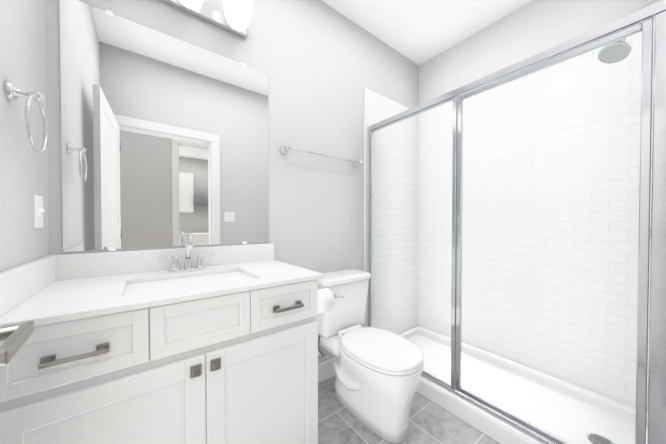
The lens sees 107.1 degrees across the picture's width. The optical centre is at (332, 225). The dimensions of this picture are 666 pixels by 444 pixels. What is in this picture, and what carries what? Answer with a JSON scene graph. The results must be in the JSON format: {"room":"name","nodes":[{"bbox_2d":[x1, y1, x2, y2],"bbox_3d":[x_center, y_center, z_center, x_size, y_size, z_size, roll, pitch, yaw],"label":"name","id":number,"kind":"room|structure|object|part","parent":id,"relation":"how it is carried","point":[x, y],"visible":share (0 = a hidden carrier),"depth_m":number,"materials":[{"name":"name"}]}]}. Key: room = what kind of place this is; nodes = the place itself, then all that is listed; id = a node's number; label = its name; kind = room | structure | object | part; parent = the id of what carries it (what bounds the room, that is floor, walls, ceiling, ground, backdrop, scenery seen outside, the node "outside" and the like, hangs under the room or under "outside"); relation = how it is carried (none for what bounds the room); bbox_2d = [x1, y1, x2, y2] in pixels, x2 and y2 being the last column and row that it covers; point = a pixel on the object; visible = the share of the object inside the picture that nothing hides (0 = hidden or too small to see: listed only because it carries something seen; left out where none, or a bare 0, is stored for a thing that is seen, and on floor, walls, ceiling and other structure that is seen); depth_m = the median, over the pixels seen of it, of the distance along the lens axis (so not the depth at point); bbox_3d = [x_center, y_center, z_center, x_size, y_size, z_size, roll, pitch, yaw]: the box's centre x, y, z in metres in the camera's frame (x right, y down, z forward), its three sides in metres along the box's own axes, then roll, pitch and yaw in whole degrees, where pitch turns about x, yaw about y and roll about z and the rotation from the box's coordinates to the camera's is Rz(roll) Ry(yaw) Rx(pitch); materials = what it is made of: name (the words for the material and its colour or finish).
{"room":"bathroom","nodes":[
{"label":"bathroom","id":0,"kind":"room"},
{"bbox_2d":[0,0,48,271],"bbox_3d":[-0.718,-0.224,0.335,0.120,2.740,1.760,-1,1,-37],"label":"wall","id":1,"kind":"structure","parent":0,"point":[23,180],"depth_m":0.77,"materials":[{"name":"paint"}]},
{"bbox_2d":[4,80,47,152],"bbox_3d":[-0.893,-0.314,0.717,0.064,0.191,0.166,-1,1,-37],"label":"towel ring","id":2,"kind":"object","parent":1,"relation":"attached to","point":[12,92],"visible":1,"depth_m":0.70,"materials":[{"name":"silver metal"}]},
{"bbox_2d":[34,195,44,227],"bbox_3d":[-1.053,-0.051,0.888,0.016,0.115,0.070,-1,1,-37],"label":"switch plate","id":3,"kind":"object","parent":1,"relation":"attached to","point":[38,206],"visible":1,"depth_m":0.87,"materials":[{"name":"white plastic"}]},
{"bbox_2d":[45,0,418,363],"bbox_3d":[-0.120,-0.244,1.825,2.640,2.740,0.120,-1,1,-37],"label":"wall","id":4,"kind":"structure","parent":0,"point":[322,64],"depth_m":1.68,"materials":[{"name":"paint"}]},
{"bbox_2d":[59,0,268,251],"bbox_3d":[-0.749,-0.417,1.259,0.877,1.050,0.010,-1,1,-37],"label":"mirror","id":5,"kind":"object","parent":4,"relation":"attached to","point":[164,140],"visible":1,"depth_m":1.18,"materials":[{"name":"grey mirror"}]},
{"bbox_2d":[160,0,252,38],"bbox_3d":[-0.688,-1.117,1.173,0.610,0.161,0.204,-1,1,-37],"label":"sconce","id":6,"kind":"object","parent":4,"relation":"attached to","point":[235,18],"visible":1,"depth_m":1.27,"materials":[{"name":"white glass"}]},
{"bbox_3d":[-0.675,-1.117,1.156,0.600,0.161,0.160,-1,1,-37],"label":"lamp shade","id":7,"kind":"part","parent":6,"relation":"part of","materials":[{"name":"white glass"}]},
{"bbox_2d":[280,145,362,166],"bbox_3d":[-0.048,-0.493,1.751,0.678,0.048,0.076,-1,1,-37],"label":"towel rail","id":8,"kind":"object","parent":4,"relation":"attached to","point":[283,149],"visible":1,"depth_m":1.67,"materials":[{"name":"silver metal"}]},
{"bbox_2d":[318,375,498,443],"bbox_3d":[0.367,1.161,1.108,2.520,0.050,1.640,-1,1,-37],"label":"floor","id":9,"kind":"structure","parent":0,"point":[339,422],"depth_m":1.39,"materials":[{"name":"tile"}]},
{"bbox_2d":[0,232,334,443],"bbox_3d":[-0.530,0.583,1.080,1.065,1.106,0.578,-1,1,-37],"label":"bathroom vanity","id":10,"kind":"object","parent":9,"relation":"on","point":[189,343],"visible":1,"depth_m":0.82,"materials":[{"name":"paint"}]},
{"bbox_3d":[-0.420,0.409,0.818,0.735,0.176,0.032,-1,1,-37],"label":"handle","id":11,"kind":"part","parent":10,"relation":"part of","materials":[{"name":"silver metal"}]},
{"bbox_2d":[158,232,214,272],"bbox_3d":[-0.677,0.122,1.155,0.234,0.186,0.121,-1,1,-37],"label":"faucet","id":12,"kind":"object","parent":10,"relation":"on","point":[199,267],"depth_m":1.17,"materials":[{"name":"silver metal"}]},
{"bbox_2d":[318,356,338,382],"bbox_3d":[-0.061,1.062,1.803,0.798,0.130,0.014,-1,1,-37],"label":"baseboard","id":13,"kind":"structure","parent":9,"relation":"on","point":[326,369],"depth_m":1.79,"materials":[{"name":"paint"}]},
{"bbox_2d":[317,269,423,442],"bbox_3d":[0.204,0.736,1.545,0.433,0.789,0.744,-1,1,-37],"label":"toilet","id":14,"kind":"object","parent":9,"relation":"on","point":[378,371],"visible":0.88,"depth_m":1.41,"materials":[{"name":"ceramic"}]},
{"bbox_3d":[0.268,0.713,1.461,0.376,0.049,0.534,-1,1,-37],"label":"seat","id":15,"kind":"part","parent":14,"relation":"part of","materials":[{"name":"plastic"}]},
{"bbox_2d":[368,0,665,443],"bbox_3d":[1.022,0.153,1.671,0.751,1.950,1.494,-1,1,-37],"label":"shower","id":16,"kind":"object","parent":9,"relation":"on","point":[499,399],"visible":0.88,"depth_m":1.26,"materials":[{"name":"glass"}]},
{"bbox_2d":[321,0,531,64],"bbox_3d":[0.330,-1.654,1.118,2.760,0.100,1.760,-1,1,-37],"label":"ceiling","id":17,"kind":"structure","parent":0,"point":[418,32],"depth_m":1.92,"materials":[{"name":"paint"}]},
{"bbox_2d":[419,0,660,104],"bbox_3d":[1.415,-0.244,1.891,0.120,2.740,1.640,-1,1,-37],"label":"wall","id":18,"kind":"structure","parent":0,"point":[530,29],"depth_m":1.84,"materials":[{"name":"paint"}]},
{"bbox_2d":[364,19,654,411],"bbox_3d":[1.023,-0.002,1.670,0.774,2.260,1.517,-1,1,-37],"label":"shower wall tile","id":19,"kind":"structure","parent":18,"relation":"attached to","point":[378,107],"depth_m":1.77,"materials":[{"name":"white tile"}]},
{"bbox_2d":[597,0,655,63],"bbox_3d":[1.441,-0.956,1.182,0.111,0.254,0.233,-1,1,-37],"label":"shower head","id":20,"kind":"object","parent":19,"relation":"attached to","point":[624,48],"depth_m":1.21},
{"bbox_3d":[0.828,-0.226,0.486,2.520,2.740,0.120,-1,1,-37],"label":"wall","id":21,"kind":"structure","parent":0,"visible":0},
{"bbox_2d":[0,321,33,365],"bbox_3d":[-0.375,0.129,0.153,0.100,2.016,0.798,-1,1,-37],"label":"entry door","id":22,"kind":"structure","parent":21,"relation":"in","point":[14,342],"depth_m":0.38,"materials":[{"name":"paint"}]},
{"bbox_2d":[0,323,24,340],"bbox_3d":[-0.588,0.185,0.406,0.101,0.062,0.064,-1,1,-37],"label":"door handle","id":23,"kind":"object","parent":22,"relation":"attached to","point":[6,332],"visible":0.5,"depth_m":0.42,"materials":[{"name":"silver metal"}]}
]}

